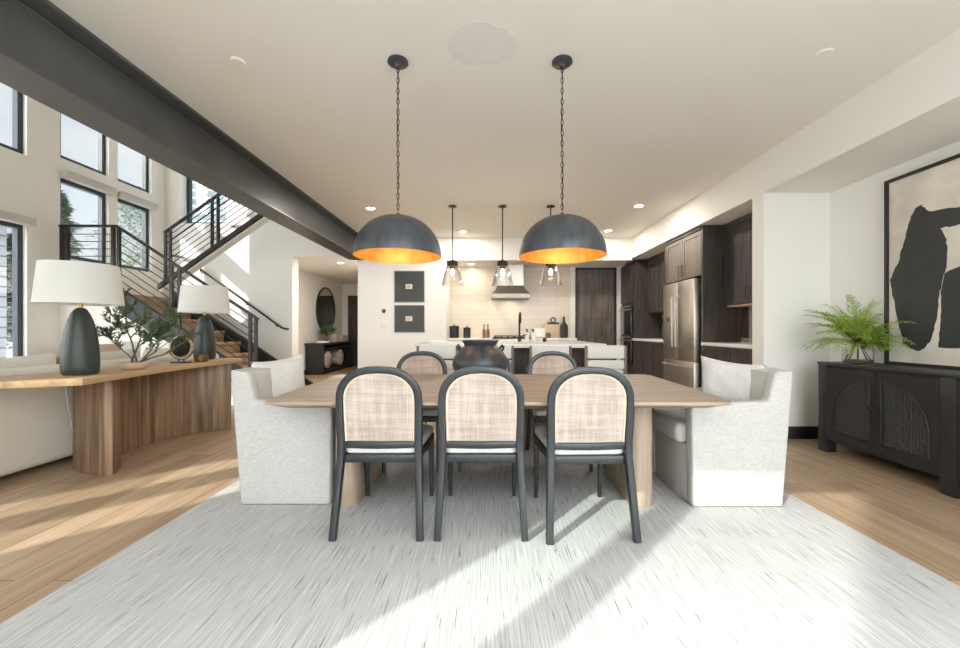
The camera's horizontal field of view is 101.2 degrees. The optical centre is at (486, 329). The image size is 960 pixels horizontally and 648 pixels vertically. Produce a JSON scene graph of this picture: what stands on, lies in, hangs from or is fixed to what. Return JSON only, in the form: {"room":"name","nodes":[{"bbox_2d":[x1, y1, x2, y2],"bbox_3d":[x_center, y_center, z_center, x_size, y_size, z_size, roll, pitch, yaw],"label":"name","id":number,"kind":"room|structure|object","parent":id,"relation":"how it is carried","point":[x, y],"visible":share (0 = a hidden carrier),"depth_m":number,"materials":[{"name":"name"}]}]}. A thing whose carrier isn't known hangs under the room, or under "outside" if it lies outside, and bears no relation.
{"room":"dining room","nodes":[
{"label":"dining room","id":0,"kind":"room"},
{"bbox_2d":[0,94,164,355],"bbox_3d":[-6.205,-1.820,3.475,0.150,5.800,8.050,0,0,0],"label":"wall","id":1,"kind":"structure","parent":0,"point":[29,180],"depth_m":5.48,"materials":[{"name":"white"}]},
{"bbox_2d":[0,89,22,153],"bbox_3d":[-6.220,-3.320,4.900,0.070,2.000,0.700,0,0,0],"label":"window","id":2,"kind":"structure","parent":1,"relation":"in","point":[17,97],"depth_m":5.19,"materials":[{"name":"grey"}]},
{"bbox_2d":[0,210,36,356],"bbox_3d":[-6.138,-0.255,3.930,0.235,2.470,2.680,0,0,0],"label":"window","id":3,"kind":"structure","parent":1,"relation":"in","point":[15,221],"depth_m":5.19,"materials":[{"name":"grey"}]},
{"bbox_2d":[60,113,105,175],"bbox_3d":[-6.220,-3.400,6.025,0.070,1.840,0.730,0,0,0],"label":"window","id":4,"kind":"structure","parent":1,"relation":"in","point":[101,138],"depth_m":6.33,"materials":[{"name":"grey"}]},
{"bbox_2d":[60,170,116,262],"bbox_3d":[-6.138,-1.675,6.030,0.235,1.250,0.760,0,0,0],"label":"window","id":5,"kind":"structure","parent":1,"relation":"in","point":[66,174],"depth_m":6.18,"materials":[{"name":"grey"}]},
{"bbox_2d":[118,155,148,192],"bbox_3d":[-6.220,-3.400,6.870,0.070,1.840,0.660,0,0,0],"label":"window","id":6,"kind":"structure","parent":1,"relation":"in","point":[145,160],"depth_m":7.14,"materials":[{"name":"grey"}]},
{"bbox_2d":[118,191,157,271],"bbox_3d":[-6.138,-1.675,6.875,0.235,1.250,0.690,0,0,0],"label":"window","id":7,"kind":"structure","parent":1,"relation":"in","point":[123,195],"depth_m":7.08,"materials":[{"name":"grey"}]},
{"bbox_2d":[60,305,232,404],"bbox_3d":[-4.665,0.345,5.700,2.930,1.470,0.080,0,0,0],"label":"wall","id":8,"kind":"structure","parent":0,"point":[65,310],"depth_m":5.66,"materials":[{"name":"white"}]},
{"bbox_2d":[118,340,139,349],"bbox_3d":[-5.150,0.235,5.650,0.340,0.170,0.016,0,0,0],"label":"air vent","id":9,"kind":"object","parent":8,"relation":"in","point":[127,343],"visible":0.36,"depth_m":5.65,"materials":[{"name":"white plastic"}]},
{"bbox_2d":[165,166,449,367],"bbox_3d":[-3.530,-1.820,7.900,5.500,5.800,0.800,0,0,0],"label":"wall","id":10,"kind":"structure","parent":0,"point":[261,268],"depth_m":7.50,"materials":[{"name":"white paint"}]},
{"bbox_2d":[187,178,191,222],"bbox_3d":[-5.410,-3.125,7.710,0.880,2.190,0.070,0,0,0],"label":"window","id":11,"kind":"structure","parent":10,"relation":"in","point":[189,181],"depth_m":7.68,"materials":[{"name":"grey"}]},
{"bbox_2d":[172,254,288,329],"bbox_3d":[-4.881,-0.721,7.451,2.235,1.435,0.098,0,0,0],"label":"stair handrail","id":12,"kind":"object","parent":10,"relation":"attached to","point":[203,271],"visible":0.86,"depth_m":7.41,"materials":[{"name":"grey metal"}]},
{"bbox_2d":[394,271,424,302],"bbox_3d":[-1.475,-0.825,7.490,0.590,0.610,0.020,0,0,0],"label":"framed picture","id":13,"kind":"object","parent":10,"relation":"attached to","point":[409,286],"visible":1,"depth_m":7.48,"materials":[{"name":"grey metal"}]},
{"bbox_2d":[394,305,424,332],"bbox_3d":[-1.475,-0.215,7.490,0.590,0.530,0.020,0,0,0],"label":"framed picture","id":14,"kind":"object","parent":10,"relation":"attached to","point":[407,318],"visible":1,"depth_m":7.48,"materials":[{"name":"grey metal"}]},
{"bbox_2d":[298,270,342,369],"bbox_3d":[-4.475,-0.160,9.875,0.150,2.480,4.250,0,0,0],"label":"wall","id":15,"kind":"structure","parent":0,"point":[309,285],"depth_m":9.88,"materials":[{"name":"white"}]},
{"bbox_2d":[316,287,334,328],"bbox_3d":[-4.375,-0.540,10.720,0.044,1.244,1.244,0,0,0],"label":"round mirror","id":16,"kind":"object","parent":15,"relation":"attached to","point":[325,303],"visible":0.8,"depth_m":10.66,"materials":[{"name":"black mirror"}]},
{"bbox_2d":[298,259,357,283],"bbox_3d":[-3.425,-1.460,9.950,2.250,0.120,4.400,0,0,0],"label":"ceiling","id":17,"kind":"structure","parent":0,"point":[346,273],"depth_m":9.12,"materials":[{"name":"white"}]},
{"bbox_2d":[343,284,357,334],"bbox_3d":[-3.425,-0.160,12.075,2.250,2.480,0.150,0,0,0],"label":"wall","id":18,"kind":"structure","parent":0,"point":[348,289],"depth_m":12.00,"materials":[{"name":"white"}]},
{"bbox_2d":[348,296,357,365],"bbox_3d":[-3.760,0.020,11.975,0.920,2.120,0.050,0,0,0],"label":"door","id":19,"kind":"structure","parent":18,"relation":"in","point":[352,300],"depth_m":11.95,"materials":[{"name":"brown wood"}]},
{"bbox_2d":[0,366,959,623],"bbox_3d":[-1.340,1.140,5.800,9.880,0.120,12.700,0,0,0],"label":"floor","id":20,"kind":"structure","parent":0,"point":[58,522],"depth_m":2.47,"materials":[{"name":"brown wood"}]},
{"bbox_2d":[0,347,218,476],"bbox_3d":[-3.875,0.631,3.660,1.030,0.897,2.680,0,0,0],"label":"sofa","id":21,"kind":"object","parent":20,"relation":"on","point":[35,424],"visible":0.23,"depth_m":2.96,"materials":[{"name":"beige fabric"}]},
{"bbox_2d":[0,352,56,368],"bbox_3d":[-3.661,0.420,2.970,0.272,0.475,0.700,0,0,0],"label":"cushion","id":22,"kind":"object","parent":21,"relation":"on","point":[47,358],"depth_m":3.06,"materials":[{"name":"beige fabric"}]},
{"bbox_2d":[99,343,120,351],"bbox_3d":[-3.930,0.280,4.050,0.171,0.300,0.280,0,0,17],"label":"round pillow","id":23,"kind":"object","parent":21,"relation":"on","point":[103,347],"visible":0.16,"depth_m":4.03,"materials":[{"name":"beige fabric"}]},
{"bbox_2d":[100,348,140,360],"bbox_3d":[-3.661,0.420,3.740,0.272,0.475,0.760,0,0,0],"label":"cushion","id":24,"kind":"object","parent":21,"relation":"on","point":[111,355],"depth_m":3.80,"materials":[{"name":"beige fabric"}]},
{"bbox_2d":[142,347,169,356],"bbox_3d":[-3.661,0.420,4.540,0.272,0.475,0.720,0,0,0],"label":"cushion","id":25,"kind":"object","parent":21,"relation":"on","point":[161,351],"depth_m":4.25,"materials":[{"name":"beige fabric"}]},
{"bbox_2d":[0,358,242,475],"bbox_3d":[-3.000,0.700,3.435,0.680,0.760,2.130,0,0,0],"label":"console table","id":26,"kind":"object","parent":20,"relation":"on","point":[117,411],"visible":0.94,"depth_m":3.54,"materials":[{"name":"brown wood"}]},
{"bbox_2d":[30,260,124,375],"bbox_3d":[-2.930,-0.080,2.840,0.472,0.800,0.472,0,0,0],"label":"table lamp","id":27,"kind":"object","parent":26,"relation":"on","point":[80,284],"visible":1,"depth_m":2.75,"materials":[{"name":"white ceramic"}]},
{"bbox_2d":[117,361,151,369],"bbox_3d":[-2.860,0.289,3.200,0.216,0.062,0.216,0,0,0],"label":"bowl","id":28,"kind":"object","parent":26,"relation":"on","point":[128,365],"depth_m":3.14,"materials":[{"name":"brown wood"}]},
{"bbox_2d":[95,287,207,369],"bbox_3d":[-2.804,-0.025,3.268,0.560,0.689,0.728,0,0,44],"label":"potted plant","id":29,"kind":"object","parent":26,"relation":"on","point":[156,328],"visible":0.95,"depth_m":3.27,"materials":[{"name":"green plant"}]},
{"bbox_2d":[168,336,193,362],"bbox_3d":[-2.980,0.186,3.840,0.246,0.267,0.070,0,0,0],"label":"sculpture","id":30,"kind":"object","parent":26,"relation":"on","point":[184,350],"visible":0.77,"depth_m":3.83,"materials":[{"name":"black"}]},
{"bbox_2d":[177,285,230,359],"bbox_3d":[-3.080,-0.080,4.300,0.472,0.800,0.472,0,0,0],"label":"table lamp","id":31,"kind":"object","parent":26,"relation":"on","point":[196,299],"visible":0.91,"depth_m":4.20,"materials":[{"name":"fabric"}]},
{"bbox_2d":[119,213,312,385],"bbox_3d":[-4.439,-0.801,6.539,3.378,3.767,1.918,0,0,0],"label":"staircase","id":32,"kind":"structure","parent":20,"relation":"on","point":[257,220],"depth_m":6.50,"materials":[{"name":"brown wood"}]},
{"bbox_2d":[58,224,258,368],"bbox_3d":[-4.665,-0.296,5.610,2.830,2.403,0.045,0,0,0],"label":"guard","id":33,"kind":"object","parent":32,"relation":"attached to","point":[64,229],"visible":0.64,"depth_m":5.60,"materials":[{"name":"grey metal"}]},
{"bbox_2d":[163,193,253,278],"bbox_3d":[-4.300,-1.999,6.595,2.220,2.370,0.045,0,0,0],"label":"guard","id":34,"kind":"object","parent":32,"relation":"attached to","point":[168,232],"visible":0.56,"depth_m":6.59,"materials":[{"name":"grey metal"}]},
{"bbox_2d":[304,341,352,374],"bbox_3d":[-4.155,0.700,10.500,0.450,0.760,2.100,0,0,0],"label":"console","id":35,"kind":"object","parent":20,"relation":"on","point":[314,352],"visible":0.84,"depth_m":9.50,"materials":[{"name":"black wood"}]},
{"bbox_2d":[318,324,335,340],"bbox_3d":[-4.126,0.069,10.173,0.493,0.503,0.456,0,0,0],"label":"potted plant","id":36,"kind":"object","parent":35,"relation":"on","point":[325,330],"visible":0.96,"depth_m":10.14,"materials":[{"name":"green plant"}]},
{"bbox_2d":[324,351,331,367],"bbox_3d":[-4.130,0.740,9.920,0.340,0.440,0.440,0,0,0],"label":"rolled blanket","id":37,"kind":"object","parent":35,"relation":"on","point":[327,355],"visible":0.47,"depth_m":9.82,"materials":[{"name":"fabric"}]},
{"bbox_2d":[329,349,343,364],"bbox_3d":[-4.130,0.740,10.750,0.340,0.440,0.440,0,0,0],"label":"rolled blanket","id":38,"kind":"object","parent":35,"relation":"on","point":[337,355],"visible":0.72,"depth_m":10.61,"materials":[{"name":"fabric"}]},
{"bbox_2d":[324,345,350,349],"bbox_3d":[-4.155,0.465,10.500,0.390,0.030,1.880,0,0,0],"label":"shelf","id":39,"kind":"object","parent":35,"relation":"attached to","point":[326,347],"depth_m":10.81,"materials":[{"name":"black wood"}]},
{"bbox_2d":[324,364,350,371],"bbox_3d":[-4.160,1.000,10.500,0.420,0.040,1.880,0,0,0],"label":"shelf","id":40,"kind":"object","parent":35,"relation":"attached to","point":[332,367],"depth_m":10.58,"materials":[{"name":"black wood"}]},
{"bbox_2d":[416,345,457,424],"bbox_3d":[-0.500,0.618,4.189,0.422,0.927,0.532,0,0,0],"label":"counter stool","id":41,"kind":"object","parent":20,"relation":"on","point":[445,351],"visible":0.16,"depth_m":3.96,"materials":[{"name":"fabric"}]},
{"bbox_2d":[0,449,959,647],"bbox_3d":[0.100,1.074,1.600,3.740,0.012,3.900,0,0,0],"label":"area rug","id":42,"kind":"object","parent":20,"relation":"on","point":[225,572],"visible":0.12,"depth_m":1.67,"materials":[{"name":"white carpet"}]},
{"bbox_2d":[231,367,335,503],"bbox_3d":[-1.237,0.657,2.710,0.664,0.823,0.620,0,0,0],"label":"armchair","id":43,"kind":"object","parent":42,"relation":"on","point":[285,455],"visible":0.6,"depth_m":2.40,"materials":[{"name":"fabric"}]},
{"bbox_2d":[250,354,304,396],"bbox_3d":[-1.445,0.390,2.760,0.169,0.432,0.382,0,0,32],"label":"throw pillow","id":44,"kind":"object","parent":43,"relation":"on","point":[287,375],"visible":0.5,"depth_m":2.74,"materials":[{"name":"fabric"}]},
{"bbox_2d":[328,366,433,541],"bbox_3d":[-0.562,0.629,2.270,0.480,0.886,0.574,0,0,0],"label":"dining chair","id":45,"kind":"object","parent":42,"relation":"on","point":[379,409],"visible":1,"depth_m":2.05,"materials":[{"name":"beige"}]},
{"bbox_2d":[346,425,432,452],"bbox_3d":[-0.562,0.631,2.310,0.437,0.050,0.450,0,0,0],"label":"seat cushion","id":46,"kind":"object","parent":45,"relation":"on","point":[427,429],"depth_m":2.09,"materials":[{"name":"fabric"}]},
{"bbox_2d":[382,351,446,471],"bbox_3d":[-0.575,0.629,3.250,0.480,0.886,0.574,0,0,0],"label":"dining chair","id":47,"kind":"object","parent":42,"relation":"on","point":[417,362],"visible":0.37,"depth_m":3.47,"materials":[{"name":"beige"}]},
{"bbox_2d":[423,409,437,415],"bbox_3d":[-0.575,0.631,3.210,0.437,0.050,0.450,0,0,0],"label":"seat cushion","id":48,"kind":"object","parent":47,"relation":"on","point":[426,412],"depth_m":2.99,"materials":[{"name":"fabric"}]},
{"bbox_2d":[434,366,528,541],"bbox_3d":[-0.030,0.629,2.270,0.480,0.886,0.574,0,0,0],"label":"dining chair","id":49,"kind":"object","parent":42,"relation":"on","point":[481,409],"visible":1,"depth_m":2.05,"materials":[{"name":"beige"}]},
{"bbox_2d":[446,448,515,452],"bbox_3d":[-0.030,0.631,2.310,0.437,0.050,0.450,0,0,0],"label":"seat cushion","id":50,"kind":"object","parent":49,"relation":"on","point":[448,450],"depth_m":2.09,"materials":[{"name":"fabric"}]},
{"bbox_2d":[265,374,730,506],"bbox_3d":[0.055,0.724,2.730,2.642,0.688,1.300,0,0,0],"label":"dining table","id":51,"kind":"object","parent":42,"relation":"on","point":[650,392],"visible":0.44,"depth_m":2.38,"materials":[{"name":"brown wood"}]},
{"bbox_2d":[452,340,507,370],"bbox_3d":[-0.045,0.224,2.620,0.371,0.312,0.371,0,0,0],"label":"round pot","id":52,"kind":"object","parent":51,"relation":"on","point":[473,352],"visible":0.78,"depth_m":2.50,"materials":[{"name":"grey ceramic"}]},
{"bbox_2d":[525,351,592,471],"bbox_3d":[0.580,0.629,3.250,0.480,0.886,0.574,0,0,0],"label":"dining chair","id":53,"kind":"object","parent":42,"relation":"on","point":[547,362],"visible":0.41,"depth_m":3.47,"materials":[{"name":"beige"}]},
{"bbox_2d":[533,366,641,544],"bbox_3d":[0.525,0.629,2.245,0.480,0.886,0.574,0,0,-2],"label":"dining chair","id":54,"kind":"object","parent":42,"relation":"on","point":[590,412],"visible":1,"depth_m":2.02,"materials":[{"name":"beige"}]},
{"bbox_2d":[535,426,623,454],"bbox_3d":[0.524,0.631,2.285,0.437,0.050,0.450,0,0,-2],"label":"seat cushion","id":55,"kind":"object","parent":54,"relation":"on","point":[540,431],"depth_m":2.07,"materials":[{"name":"fabric"}]},
{"bbox_2d":[652,367,792,505],"bbox_3d":[1.517,0.657,2.680,0.664,0.823,0.620,0,0,0],"label":"armchair","id":56,"kind":"object","parent":42,"relation":"on","point":[734,454],"visible":0.69,"depth_m":2.37,"materials":[{"name":"fabric"}]},
{"bbox_2d":[652,410,685,441],"bbox_3d":[1.420,0.645,2.680,0.470,0.125,0.440,0,0,0],"label":"seat cushion","id":57,"kind":"object","parent":56,"relation":"on","point":[672,423],"depth_m":2.62,"materials":[{"name":"fabric"}]},
{"bbox_2d":[701,356,766,400],"bbox_3d":[1.680,0.405,2.720,0.164,0.436,0.421,0,0,-37],"label":"chair backrest","id":58,"kind":"object","parent":56,"relation":"on","point":[730,381],"visible":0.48,"depth_m":2.69,"materials":[{"name":"fabric"}]},
{"bbox_2d":[497,345,513,373],"bbox_3d":[0.060,0.618,4.189,0.422,0.927,0.532,0,0,0],"label":"counter stool","id":59,"kind":"object","parent":20,"relation":"on","point":[508,350],"visible":0.19,"depth_m":3.96,"materials":[{"name":"fabric"}]},
{"bbox_2d":[415,340,606,424],"bbox_3d":[0.265,0.618,5.130,2.130,0.925,1.500,0,0,0],"label":"kitchen island","id":60,"kind":"object","parent":20,"relation":"on","point":[521,348],"visible":0.22,"depth_m":4.79,"materials":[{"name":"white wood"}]},
{"bbox_2d":[415,340,606,347],"bbox_3d":[0.265,0.177,5.130,2.130,0.045,1.500,0,0,0],"label":"island countertop","id":61,"kind":"structure","parent":60,"relation":"on","point":[574,343],"depth_m":4.52,"materials":[{"name":"white stone"}]},
{"bbox_2d":[493,335,530,339],"bbox_3d":[0.510,0.596,7.940,0.770,0.968,0.680,0,0,0],"label":"range","id":62,"kind":"object","parent":20,"relation":"on","point":[495,337],"visible":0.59,"depth_m":7.66,"materials":[{"name":"silver metal"}]},
{"bbox_2d":[526,345,571,437],"bbox_3d":[0.640,0.618,4.189,0.422,0.927,0.532,0,0,0],"label":"counter stool","id":63,"kind":"object","parent":20,"relation":"on","point":[534,349],"visible":0.27,"depth_m":3.96,"materials":[{"name":"fabric"}]},
{"bbox_2d":[584,345,626,373],"bbox_3d":[1.200,0.618,4.189,0.422,0.927,0.532,0,0,0],"label":"counter stool","id":64,"kind":"object","parent":20,"relation":"on","point":[591,351],"visible":0.54,"depth_m":3.97,"materials":[{"name":"fabric"}]},
{"bbox_2d":[618,261,663,373],"bbox_3d":[3.070,-0.120,7.933,0.680,2.400,0.695,0,0,0],"label":"oven tower","id":65,"kind":"object","parent":20,"relation":"on","point":[635,319],"visible":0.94,"depth_m":7.58,"materials":[{"name":"brown wood"}]},
{"bbox_2d":[632,341,664,378],"bbox_3d":[3.088,0.640,6.905,0.624,0.880,1.330,0,0,0],"label":"base cabinet","id":66,"kind":"object","parent":20,"relation":"on","point":[648,357],"visible":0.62,"depth_m":6.88,"materials":[{"name":"brown wood"}]},
{"bbox_2d":[632,338,663,342],"bbox_3d":[3.092,0.180,6.907,0.625,0.040,1.335,0,0,0],"label":"countertop","id":67,"kind":"structure","parent":66,"relation":"on","point":[633,339],"depth_m":6.91,"materials":[{"name":"white stone"}]},
{"bbox_2d":[661,278,700,387],"bbox_3d":[3.039,0.177,5.680,0.722,1.745,0.920,0,0,0],"label":"refrigerator","id":68,"kind":"object","parent":20,"relation":"on","point":[682,300],"visible":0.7,"depth_m":5.50,"materials":[{"name":"silver metal"}]},
{"bbox_2d":[701,225,748,386],"bbox_3d":[3.110,-0.142,5.147,0.600,2.445,0.035,0,0,0],"label":"panel","id":69,"kind":"object","parent":20,"relation":"on","point":[720,322],"visible":0.43,"depth_m":5.13,"materials":[{"name":"brown wood"}]},
{"bbox_2d":[703,346,751,364],"bbox_3d":[3.088,0.640,4.612,0.625,0.880,1.015,0,0,0],"label":"base cabinet","id":70,"kind":"object","parent":20,"relation":"on","point":[727,354],"visible":0.18,"depth_m":4.57,"materials":[{"name":"brown wood"}]},
{"bbox_2d":[701,342,751,348],"bbox_3d":[3.092,0.180,4.614,0.625,0.040,1.023,0,0,0],"label":"countertop","id":71,"kind":"structure","parent":70,"relation":"on","point":[748,345],"depth_m":4.67,"materials":[{"name":"white stone"}]},
{"bbox_2d":[817,361,959,498],"bbox_3d":[3.184,0.682,2.123,0.421,0.795,2.905,0,0,0],"label":"sideboard","id":72,"kind":"object","parent":20,"relation":"on","point":[909,416],"visible":0.99,"depth_m":2.90,"materials":[{"name":"black wood"}]},
{"bbox_2d":[799,293,916,363],"bbox_3d":[3.053,-0.013,3.352,0.565,0.591,0.794,0,0,0],"label":"potted fern","id":73,"kind":"object","parent":72,"relation":"on","point":[860,331],"visible":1,"depth_m":3.31,"materials":[{"name":"green plant"}]},
{"bbox_2d":[841,347,874,363],"bbox_3d":[3.200,0.218,3.400,0.210,0.127,0.210,0,0,0],"label":"glass vase","id":74,"kind":"object","parent":72,"relation":"on","point":[848,360],"depth_m":3.37,"materials":[{"name":"glass"}]},
{"bbox_2d":[884,153,959,369],"bbox_3d":[3.375,-0.482,2.470,0.060,1.535,1.700,0,0,0],"label":"framed painting","id":75,"kind":"object","parent":72,"relation":"on","point":[922,205],"visible":0.94,"depth_m":3.03,"materials":[{"name":"black"}]},
{"bbox_3d":[-0.330,0.640,7.963,0.894,0.880,0.639,0,0,0],"label":"base cabinet","id":76,"kind":"object","parent":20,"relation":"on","visible":0},
{"bbox_2d":[447,338,492,339],"bbox_3d":[-0.330,0.180,7.967,0.890,0.040,0.634,0,0,0],"label":"countertop","id":77,"kind":"structure","parent":76,"relation":"on","point":[447,338],"depth_m":7.65,"materials":[{"name":"white stone"}]},
{"bbox_2d":[449,324,458,337],"bbox_3d":[-0.660,0.021,7.950,0.196,0.278,0.196,0,0,0],"label":"canister","id":78,"kind":"object","parent":77,"relation":"on","point":[454,330],"visible":0.97,"depth_m":7.87,"materials":[{"name":"black"}]},
{"bbox_3d":[1.325,0.640,7.963,0.844,0.880,0.639,0,0,0],"label":"base cabinet","id":79,"kind":"object","parent":20,"relation":"on","visible":0},
{"bbox_2d":[535,338,576,339],"bbox_3d":[1.327,0.180,7.967,0.845,0.040,0.634,0,0,0],"label":"countertop","id":80,"kind":"structure","parent":79,"relation":"on","point":[535,338],"depth_m":7.65,"materials":[{"name":"white stone"}]},
{"bbox_2d":[542,324,560,337],"bbox_3d":[1.385,0.020,8.185,0.470,0.280,0.030,0,0,0],"label":"cutting board","id":81,"kind":"object","parent":80,"relation":"on","point":[554,329],"visible":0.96,"depth_m":8.17,"materials":[{"name":"brown wood"}]},
{"bbox_2d":[560,316,567,337],"bbox_3d":[1.590,-0.060,8.133,0.160,0.440,0.025,0,0,0],"label":"board","id":82,"kind":"object","parent":80,"relation":"on","point":[563,327],"visible":1,"depth_m":8.12,"materials":[{"name":"black"}]},
{"bbox_2d":[49,0,959,237],"bbox_3d":[0.490,-1.830,3.950,6.220,0.140,9.000,0,0,0],"label":"ceiling","id":83,"kind":"structure","parent":0,"point":[665,100],"depth_m":2.82,"materials":[{"name":"white paint"}]},
{"bbox_2d":[0,0,362,259],"bbox_3d":[-2.480,-1.546,3.525,0.280,0.427,7.950,0,0,0],"label":"steel beam","id":84,"kind":"structure","parent":83,"relation":"attached to","point":[48,57],"depth_m":2.74,"materials":[{"name":"black metal"}]},
{"bbox_2d":[230,56,245,66],"bbox_3d":[-1.630,-1.754,2.580,0.090,0.012,0.090,0,0,0],"label":"cap","id":85,"kind":"object","parent":83,"relation":"attached to","point":[237,61],"visible":1,"depth_m":2.57,"materials":[{"name":"white"}]},
{"bbox_2d":[352,54,440,263],"bbox_3d":[-0.583,-1.120,2.580,0.564,1.280,0.564,0,0,0],"label":"dome pendant","id":86,"kind":"object","parent":83,"relation":"hanging from","point":[397,238],"visible":1,"depth_m":2.43,"materials":[{"name":"metal"}]},
{"bbox_2d":[441,205,463,285],"bbox_3d":[-0.490,-1.195,5.600,0.314,1.130,0.314,0,0,0],"label":"glass pendant","id":87,"kind":"object","parent":83,"relation":"hanging from","point":[452,264],"visible":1,"depth_m":5.58,"materials":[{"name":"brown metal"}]},
{"bbox_2d":[447,21,519,65],"bbox_3d":[-0.022,-1.760,2.433,0.459,0.002,0.379,0,0,0],"label":"plaster patch","id":88,"kind":"object","parent":83,"relation":"attached to","point":[475,43],"visible":1,"depth_m":2.43,"materials":[{"name":"paint"}]},
{"bbox_2d":[491,205,512,285],"bbox_3d":[0.220,-1.195,5.600,0.314,1.130,0.314,0,0,0],"label":"glass pendant","id":89,"kind":"object","parent":83,"relation":"hanging from","point":[502,264],"visible":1,"depth_m":5.58,"materials":[{"name":"beige"}]},
{"bbox_2d":[540,205,561,285],"bbox_3d":[0.905,-1.195,5.600,0.314,1.130,0.314,0,0,0],"label":"glass pendant","id":90,"kind":"object","parent":83,"relation":"hanging from","point":[550,266],"visible":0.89,"depth_m":5.57,"materials":[{"name":"beige"}]},
{"bbox_2d":[519,54,606,263],"bbox_3d":[0.492,-1.120,2.580,0.564,1.280,0.564,0,0,0],"label":"dome pendant","id":91,"kind":"object","parent":83,"relation":"hanging from","point":[562,238],"visible":1,"depth_m":2.42,"materials":[{"name":"black"}]},
{"bbox_2d":[815,48,833,58],"bbox_3d":[2.140,-1.754,2.500,0.090,0.012,0.090,0,0,0],"label":"cap","id":92,"kind":"object","parent":83,"relation":"attached to","point":[825,52],"visible":1,"depth_m":2.49,"materials":[{"name":"white"}]},
{"bbox_2d":[437,238,631,266],"bbox_3d":[0.905,-1.545,7.900,3.710,0.430,0.800,0,0,0],"label":"wall","id":93,"kind":"structure","parent":0,"point":[484,252],"depth_m":7.50,"materials":[{"name":"white"}]},
{"bbox_2d":[570,265,624,359],"bbox_3d":[1.235,-0.340,8.375,4.370,2.840,0.150,0,0,0],"label":"wall","id":94,"kind":"structure","parent":0,"point":[572,269],"depth_m":8.30,"materials":[{"name":"white"}]},
{"bbox_2d":[450,267,569,337],"bbox_3d":[0.485,-0.585,8.293,2.530,1.490,0.015,0,0,0],"label":"backsplash","id":95,"kind":"structure","parent":94,"relation":"attached to","point":[472,306],"depth_m":8.29,"materials":[{"name":"beige tile"}]},
{"bbox_2d":[491,264,529,299],"bbox_3d":[0.475,-0.981,8.042,0.770,0.698,0.484,0,0,0],"label":"range hood","id":96,"kind":"object","parent":94,"relation":"attached to","point":[505,289],"visible":0.98,"depth_m":8.00,"materials":[{"name":"silver metal"}]},
{"bbox_2d":[575,268,616,359],"bbox_3d":[2.290,-0.115,8.266,0.860,2.390,0.068,0,0,0],"label":"door","id":97,"kind":"structure","parent":94,"relation":"in","point":[595,288],"depth_m":8.27,"materials":[{"name":"black wood"}]},
{"bbox_2d":[647,251,664,312],"bbox_3d":[3.233,-0.844,6.905,0.354,1.048,1.330,0,0,0],"label":"upper cabinet","id":98,"kind":"object","parent":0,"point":[656,264],"visible":0.39,"depth_m":7.18,"materials":[{"name":"brown wood"}]},
{"bbox_2d":[752,193,829,425],"bbox_3d":[3.090,-0.145,4.015,0.660,2.450,0.170,0,0,0],"label":"wall column","id":99,"kind":"structure","parent":0,"point":[791,231],"depth_m":3.93,"materials":[{"name":"white paint"}]},
{"bbox_2d":[788,426,817,438],"bbox_3d":[3.083,1.020,4.005,0.675,0.120,0.190,0,0,0],"label":"baseboard","id":100,"kind":"structure","parent":99,"relation":"attached to","point":[794,432],"depth_m":3.91,"materials":[{"name":"black wood"}]},
{"bbox_2d":[623,29,959,264],"bbox_3d":[3.090,-1.565,3.925,0.660,0.390,8.750,0,0,0],"label":"wall header","id":101,"kind":"structure","parent":0,"point":[912,112],"depth_m":3.11,"materials":[{"name":"white paint"}]},
{"bbox_2d":[830,141,959,362],"bbox_3d":[3.510,-0.340,3.950,0.180,2.840,9.000,0,0,0],"label":"wall","id":102,"kind":"structure","parent":0,"point":[857,208],"depth_m":3.61,"materials":[{"name":"white"}]},
{"bbox_2d":[665,226,700,283],"bbox_3d":[3.093,-1.044,5.675,0.634,0.648,1.010,0,0,0],"label":"upper cabinet","id":103,"kind":"object","parent":102,"relation":"attached to","point":[683,252],"visible":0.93,"depth_m":5.61,"materials":[{"name":"brown wood"}]},
{"bbox_2d":[724,212,751,306],"bbox_3d":[3.233,-0.832,4.615,0.354,1.073,1.010,0,0,0],"label":"upper cabinet","id":104,"kind":"object","parent":102,"relation":"attached to","point":[738,232],"depth_m":4.84,"materials":[{"name":"brown wood"}]},
{"bbox_2d":[749,306,751,341],"bbox_3d":[3.414,-0.080,4.615,0.012,0.480,1.030,0,0,0],"label":"backsplash","id":105,"kind":"structure","parent":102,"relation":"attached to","point":[750,307],"depth_m":5.10,"materials":[{"name":"beige tile"}]},
{"label":"outside","id":106,"kind":"structure","parent":0,"visible":0},
{"bbox_2d":[7,342,11,356],"bbox_3d":[-15.000,1.480,10.000,90.000,0.200,100.000,0,0,0],"label":"ground","id":107,"kind":"structure","parent":106,"point":[9,354],"depth_m":24.17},
{"bbox_2d":[0,226,6,357],"bbox_3d":[-13.200,-1.270,6.650,4.400,5.300,5.900,0,0,0],"label":"house","id":108,"kind":"structure","parent":107,"relation":"on","point":[3,230],"depth_m":9.29,"materials":[{"name":"grey"}]},
{"bbox_2d":[7,233,74,351],"bbox_3d":[-13.292,-1.180,11.610,3.416,5.128,3.244,0,0,43],"label":"conifer tree","id":109,"kind":"object","parent":107,"relation":"on","point":[9,239],"visible":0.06,"depth_m":11.13,"materials":[{"name":"green plant"}]},
{"bbox_2d":[7,190,84,346],"bbox_3d":[-16.064,-1.892,14.627,3.538,6.552,3.832,0,0,0],"label":"conifer tree","id":110,"kind":"object","parent":107,"relation":"on","point":[66,210],"visible":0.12,"depth_m":14.73,"materials":[{"name":"green plant"}]},
{"bbox_2d":[86,186,141,267],"bbox_3d":[-12.048,-1.802,13.906,3.284,6.370,3.376,0,0,35],"label":"leafy tree","id":111,"kind":"object","parent":107,"relation":"on","point":[120,205],"visible":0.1,"depth_m":13.46,"materials":[{"name":"green plant"}]},
{"bbox_2d":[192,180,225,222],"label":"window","id":112,"kind":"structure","parent":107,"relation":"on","point":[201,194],"depth_m":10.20,"materials":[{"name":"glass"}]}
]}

